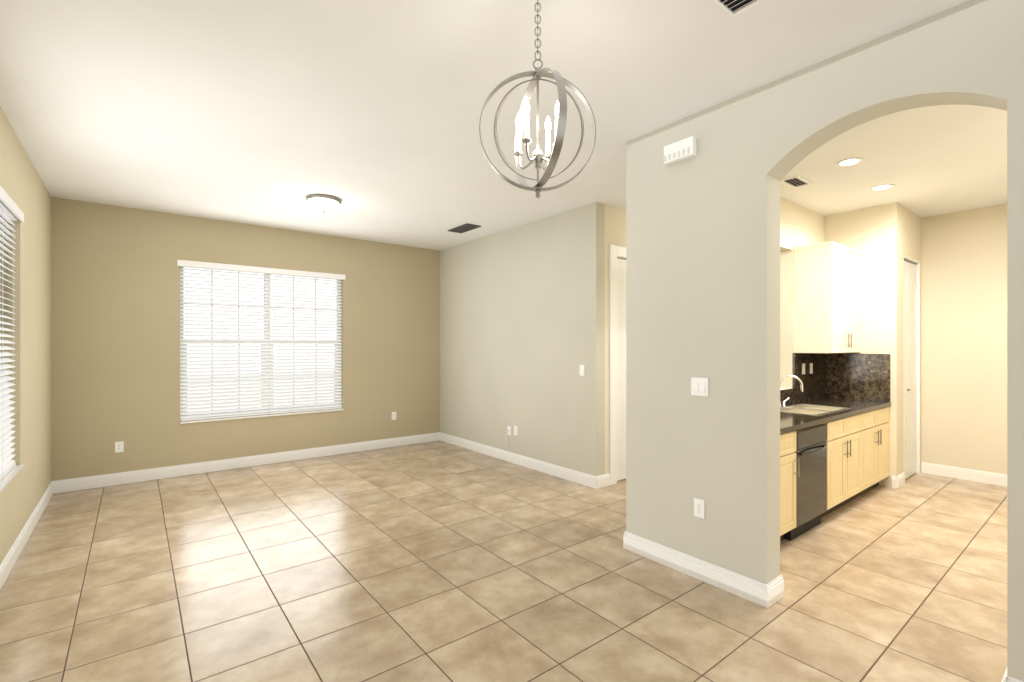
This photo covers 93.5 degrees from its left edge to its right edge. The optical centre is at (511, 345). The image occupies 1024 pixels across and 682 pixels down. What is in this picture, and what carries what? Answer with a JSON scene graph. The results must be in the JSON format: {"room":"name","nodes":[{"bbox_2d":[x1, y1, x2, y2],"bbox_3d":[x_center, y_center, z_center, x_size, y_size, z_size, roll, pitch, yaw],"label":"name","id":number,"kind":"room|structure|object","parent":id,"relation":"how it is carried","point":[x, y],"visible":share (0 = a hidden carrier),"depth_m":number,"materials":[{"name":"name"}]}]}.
{"room":"empty living room","nodes":[
{"label":"empty living room","id":0,"kind":"room"},
{"bbox_2d":[0,106,50,563],"bbox_3d":[-2.046,0.000,1.374,0.200,3.000,8.700,0,0,-38],"label":"wall","id":1,"kind":"structure","parent":0,"point":[22,185],"depth_m":3.75,"materials":[{"name":"beige paint"}]},
{"bbox_2d":[0,216,23,492],"bbox_3d":[-3.101,-0.035,2.765,0.187,1.867,1.866,0,0,-38],"label":"window","id":2,"kind":"structure","parent":1,"relation":"in","point":[9,476],"depth_m":3.32,"materials":[{"name":"white plastic"}]},
{"bbox_2d":[0,186,23,479],"bbox_3d":[-3.068,-0.052,2.791,0.091,1.852,1.920,0,0,-38],"label":"window blind","id":3,"kind":"object","parent":2,"relation":"attached to","point":[10,211],"visible":1,"depth_m":3.33,"materials":[{"name":"white plastic"}]},
{"bbox_2d":[0,481,55,589],"bbox_3d":[-1.961,1.436,1.441,0.016,0.128,8.700,0,0,-38],"label":"baseboard","id":4,"kind":"structure","parent":1,"relation":"attached to","point":[11,557],"depth_m":3.59,"materials":[{"name":"white wood"}]},
{"bbox_2d":[51,197,439,480],"bbox_3d":[-2.982,0.000,6.295,4.800,3.000,0.200,0,0,-38],"label":"wall","id":5,"kind":"structure","parent":0,"point":[115,323],"depth_m":5.49,"materials":[{"name":"beige paint"}]},
{"bbox_2d":[115,441,123,452],"bbox_3d":[-4.229,1.095,5.184,0.072,0.116,0.008,0,0,-38],"label":"electrical outlet","id":6,"kind":"object","parent":5,"relation":"attached to","point":[119,446],"visible":1,"depth_m":5.18,"materials":[{"name":"white plastic"}]},
{"bbox_2d":[56,432,439,492],"bbox_3d":[-2.878,1.436,6.240,4.435,0.128,0.016,0,0,-38],"label":"baseboard","id":7,"kind":"structure","parent":5,"relation":"attached to","point":[75,484],"depth_m":5.80,"materials":[{"name":"white wood"}]},
{"bbox_2d":[180,267,343,423],"bbox_3d":[-3.118,-0.035,6.152,1.866,1.867,0.187,0,0,-38],"label":"window","id":8,"kind":"structure","parent":5,"relation":"in","point":[268,395],"depth_m":6.12,"materials":[{"name":"white plastic"}]},
{"bbox_2d":[177,260,345,420],"bbox_3d":[-3.092,-0.052,6.119,1.920,1.852,0.091,0,0,-38],"label":"window blind","id":9,"kind":"object","parent":8,"relation":"attached to","point":[248,270],"visible":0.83,"depth_m":6.04,"materials":[{"name":"white plastic"}]},
{"bbox_2d":[392,412,395,419],"bbox_3d":[-1.748,1.045,7.130,0.072,0.116,0.008,0,0,-38],"label":"electrical outlet","id":10,"kind":"object","parent":5,"relation":"attached to","point":[393,415],"visible":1,"depth_m":7.13,"materials":[{"name":"white plastic"}]},
{"bbox_2d":[0,440,1006,681],"bbox_3d":[1.090,1.550,3.897,8.250,0.100,9.000,0,0,-38],"label":"floor","id":11,"kind":"structure","parent":0,"point":[437,561],"depth_m":2.98,"materials":[{"name":"tile"}]},
{"bbox_2d":[780,429,799,540],"bbox_3d":[1.785,1.071,3.746,0.474,0.860,0.611,0,0,-38],"label":"base cabinet","id":12,"kind":"object","parent":11,"relation":"on","point":[788,460],"depth_m":3.56,"materials":[{"name":"brown wood"}]},
{"bbox_2d":[784,424,826,540],"bbox_3d":[2.231,1.081,4.055,0.596,0.838,0.634,0,0,-38],"label":"dishwasher","id":13,"kind":"object","parent":11,"relation":"on","point":[811,481],"visible":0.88,"depth_m":3.83,"materials":[{"name":"black"}]},
{"bbox_2d":[780,405,863,517],"bbox_3d":[2.799,1.071,4.541,0.884,0.860,0.611,0,0,-38],"label":"base cabinet","id":14,"kind":"object","parent":11,"relation":"on","point":[845,439],"depth_m":4.30,"materials":[{"name":"brown wood"}]},
{"bbox_2d":[780,397,890,432],"bbox_3d":[2.532,0.621,4.324,3.250,0.040,0.623,0,0,-38],"label":"countertop","id":15,"kind":"structure","parent":14,"relation":"on","point":[844,406],"depth_m":4.50,"materials":[{"name":"black stone"}]},
{"bbox_2d":[780,375,802,406],"bbox_3d":[2.721,0.443,4.705,0.210,0.311,0.206,0,0,-38],"label":"faucet","id":16,"kind":"object","parent":15,"relation":"on","point":[795,377],"visible":0.71,"depth_m":4.68,"materials":[{"name":"silver metal"}]},
{"bbox_2d":[864,405,890,492],"bbox_3d":[3.431,1.071,5.036,0.958,0.860,0.611,0,0,-38],"label":"base cabinet","id":17,"kind":"object","parent":11,"relation":"on","point":[876,423],"depth_m":4.82,"materials":[{"name":"brown wood"}]},
{"bbox_2d":[0,0,1006,249],"bbox_3d":[1.090,-1.550,3.897,8.250,0.100,9.000,0,0,-38],"label":"ceiling","id":18,"kind":"structure","parent":0,"point":[278,112],"depth_m":3.01,"materials":[{"name":"paint"}]},
{"bbox_2d":[306,194,341,212],"bbox_3d":[-1.929,-1.429,4.935,0.344,0.141,0.344,0,0,-38],"label":"flush ceiling light","id":19,"kind":"object","parent":18,"relation":"attached to","point":[324,203],"visible":1,"depth_m":4.84,"materials":[{"name":"white glass"}]},
{"bbox_2d":[448,223,480,232],"bbox_3d":[-0.613,-1.492,6.158,0.210,0.014,0.460,0,0,-38],"label":"ceiling vent","id":20,"kind":"object","parent":18,"relation":"in","point":[466,227],"visible":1,"depth_m":6.13,"materials":[{"name":"grey metal"}]},
{"bbox_2d":[479,0,595,197],"bbox_3d":[0.105,-1.052,1.950,0.403,0.894,0.303,0,0,31],"label":"pendant light","id":21,"kind":"object","parent":18,"relation":"hanging from","point":[538,157],"visible":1,"depth_m":1.94,"materials":[{"name":"silver metal"}]},
{"bbox_2d":[713,0,762,16],"bbox_3d":[0.975,-1.492,1.970,0.300,0.014,0.300,0,0,-38],"label":"ceiling vent","id":22,"kind":"object","parent":18,"relation":"in","point":[732,8],"visible":0.92,"depth_m":2.11,"materials":[{"name":"white metal"}]},
{"bbox_2d":[780,175,811,187],"bbox_3d":[2.594,-1.492,4.402,0.320,0.014,0.160,0,0,-38],"label":"ceiling vent","id":23,"kind":"object","parent":18,"relation":"in","point":[796,181],"visible":0.92,"depth_m":4.40,"materials":[{"name":"white metal"}]},
{"bbox_2d":[835,157,863,166],"bbox_3d":[2.758,-1.495,3.934,0.190,0.009,0.190,0,0,-38],"label":"recessed light","id":24,"kind":"object","parent":18,"relation":"in","point":[849,162],"visible":0.98,"depth_m":3.93,"materials":[{"name":"white glass"}]},
{"bbox_2d":[870,184,894,190],"bbox_3d":[3.510,-1.495,4.562,0.190,0.009,0.190,0,0,-38],"label":"recessed light","id":25,"kind":"object","parent":18,"relation":"in","point":[881,187],"visible":0.98,"depth_m":4.56,"materials":[{"name":"white glass"}]},
{"bbox_2d":[440,202,604,475],"bbox_3d":[-0.075,0.000,6.368,0.135,3.000,3.272,0,0,-38],"label":"wall","id":26,"kind":"structure","parent":0,"point":[522,323],"depth_m":5.86,"materials":[{"name":"beige paint"}]},
{"bbox_2d":[507,426,510,435],"bbox_3d":[-0.042,1.100,6.199,0.020,0.116,0.072,0,0,-38],"label":"outlet","id":27,"kind":"object","parent":26,"relation":"attached to","point":[509,430],"visible":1,"depth_m":6.19,"materials":[{"name":"white plastic"}]},
{"bbox_2d":[514,426,517,435],"bbox_3d":[0.049,1.080,6.092,0.008,0.116,0.072,0,0,-38],"label":"electrical outlet","id":28,"kind":"object","parent":26,"relation":"attached to","point":[515,430],"visible":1,"depth_m":6.08,"materials":[{"name":"white plastic"}]},
{"bbox_2d":[440,432,599,488],"bbox_3d":[-0.121,1.436,6.304,0.016,0.128,3.258,0,0,-38],"label":"baseboard","id":29,"kind":"structure","parent":26,"relation":"attached to","point":[578,477],"depth_m":5.89,"materials":[{"name":"white wood"}]},
{"bbox_2d":[580,365,584,375],"bbox_3d":[0.754,0.270,5.189,0.012,0.116,0.072,0,0,-38],"label":"light switch","id":30,"kind":"object","parent":26,"relation":"attached to","point":[582,370],"visible":1,"depth_m":5.18,"materials":[{"name":"white plastic"}]},
{"bbox_2d":[605,205,625,473],"bbox_3d":[2.308,0.000,6.234,3.450,3.000,0.120,0,0,-38],"label":"wall","id":31,"kind":"structure","parent":0,"point":[615,225],"depth_m":5.16,"materials":[{"name":"beige paint"}]},
{"bbox_2d":[609,245,625,484],"bbox_3d":[1.432,0.210,5.536,1.070,2.580,0.138,0,0,-38],"label":"door frame","id":32,"kind":"structure","parent":31,"relation":"attached to","point":[615,252],"depth_m":5.18,"materials":[{"name":"white wood"}]},
{"bbox_2d":[617,258,625,480],"bbox_3d":[1.452,0.266,5.510,0.830,2.452,0.105,0,0,-38],"label":"hall door","id":33,"kind":"structure","parent":31,"relation":"in","point":[621,369],"depth_m":5.35,"materials":[{"name":"white wood"}]},
{"bbox_2d":[780,197,823,389],"bbox_3d":[2.695,0.000,4.927,4.253,3.000,0.120,0,0,-38],"label":"wall","id":34,"kind":"structure","parent":0,"point":[801,225],"depth_m":5.09,"materials":[{"name":"beige paint"}]},
{"bbox_2d":[780,353,827,404],"bbox_3d":[2.346,0.343,4.561,3.250,0.516,0.020,0,0,-38],"label":"backsplash","id":35,"kind":"structure","parent":34,"relation":"attached to","point":[815,384],"depth_m":5.24,"materials":[{"name":"black stone"}]},
{"bbox_2d":[802,363,804,373],"bbox_3d":[3.123,0.253,5.153,0.070,0.115,0.008,0,0,-38],"label":"outlet","id":36,"kind":"object","parent":35,"relation":"attached to","point":[803,365],"depth_m":5.14,"materials":[{"name":"white plastic"}]},
{"bbox_2d":[810,363,812,373],"bbox_3d":[3.281,0.253,5.276,0.070,0.115,0.008,0,0,-38],"label":"outlet","id":37,"kind":"object","parent":35,"relation":"attached to","point":[811,368],"depth_m":5.27,"materials":[{"name":"white plastic"}]},
{"bbox_2d":[793,241,860,352],"bbox_3d":[3.402,-0.475,5.157,0.852,1.110,0.386,0,0,-38],"label":"upper cabinet","id":38,"kind":"object","parent":34,"relation":"attached to","point":[826,297],"visible":1,"depth_m":4.93,"materials":[{"name":"white wood"}]},
{"bbox_2d":[626,0,1023,681],"bbox_3d":[2.234,0.000,1.922,0.180,3.000,4.280,0,0,-38],"label":"wall","id":39,"kind":"structure","parent":0,"point":[702,262],"depth_m":2.87,"materials":[{"name":"beige paint"}]},
{"bbox_2d":[664,136,696,164],"bbox_3d":[1.107,-1.282,3.176,0.046,0.115,0.215,0,0,-38],"label":"door chime","id":40,"kind":"object","parent":39,"relation":"attached to","point":[681,150],"visible":1,"depth_m":3.15,"materials":[{"name":"white plastic"}]},
{"bbox_2d":[694,498,704,518],"bbox_3d":[1.200,1.045,3.087,0.008,0.116,0.072,0,0,-38],"label":"outlet","id":41,"kind":"object","parent":39,"relation":"attached to","point":[699,507],"visible":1,"depth_m":3.08,"materials":[{"name":"white plastic"}]},
{"bbox_2d":[691,377,707,396],"bbox_3d":[1.201,0.266,3.084,0.012,0.116,0.118,0,0,-38],"label":"light switch","id":42,"kind":"object","parent":39,"relation":"attached to","point":[699,386],"visible":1,"depth_m":3.08,"materials":[{"name":"white plastic"}]},
{"bbox_2d":[624,532,775,607],"bbox_3d":[1.157,1.436,3.138,0.016,0.128,0.996,0,0,-38],"label":"baseboard","id":43,"kind":"structure","parent":39,"relation":"attached to","point":[742,586],"depth_m":3.05,"materials":[{"name":"white wood"}]},
{"bbox_2d":[1002,668,1022,681],"bbox_3d":[2.760,1.436,1.093,0.016,0.128,2.326,0,0,-38],"label":"baseboard","id":44,"kind":"structure","parent":39,"relation":"attached to","point":[1006,678],"depth_m":1.99,"materials":[{"name":"white wood"}]},
{"bbox_2d":[824,202,898,486],"bbox_3d":[3.865,0.000,5.342,0.100,3.000,0.670,0,0,-38],"label":"wall","id":45,"kind":"structure","parent":0,"point":[871,234],"depth_m":5.16,"materials":[{"name":"beige paint"}]},
{"bbox_2d":[899,204,920,474],"bbox_3d":[4.434,0.000,5.426,0.900,3.000,0.100,0,0,-38],"label":"wall","id":46,"kind":"structure","parent":0,"point":[909,234],"depth_m":5.18,"materials":[{"name":"beige paint"}]},
{"bbox_2d":[892,472,904,488],"bbox_3d":[4.125,1.436,5.122,0.270,0.128,0.036,0,0,-38],"label":"baseboard","id":47,"kind":"structure","parent":46,"relation":"attached to","point":[898,481],"depth_m":5.06,"materials":[{"name":"white wood"}]},
{"bbox_2d":[904,261,915,478],"bbox_3d":[4.480,0.275,5.440,0.642,2.430,0.055,0,0,-38],"label":"door","id":48,"kind":"structure","parent":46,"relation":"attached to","point":[909,369],"depth_m":5.46,"materials":[{"name":"white wood"}]},
{"bbox_2d":[903,255,919,473],"bbox_3d":[4.470,0.263,5.454,0.679,2.474,0.099,0,0,-38],"label":"door frame","id":49,"kind":"structure","parent":46,"relation":"attached to","point":[912,261],"depth_m":5.62,"materials":[{"name":"white wood"}]},
{"bbox_2d":[921,204,1006,474],"bbox_3d":[5.300,0.000,5.132,0.100,3.000,5.548,0,0,-38],"label":"wall","id":50,"kind":"structure","parent":0,"point":[963,339],"depth_m":5.36,"materials":[{"name":"beige paint"}]},
{"bbox_2d":[921,462,1006,486],"bbox_3d":[5.319,1.436,5.014,0.016,0.128,1.640,0,0,-38],"label":"baseboard","id":51,"kind":"structure","parent":50,"relation":"attached to","point":[992,478],"depth_m":5.36,"materials":[{"name":"white wood"}]}
]}

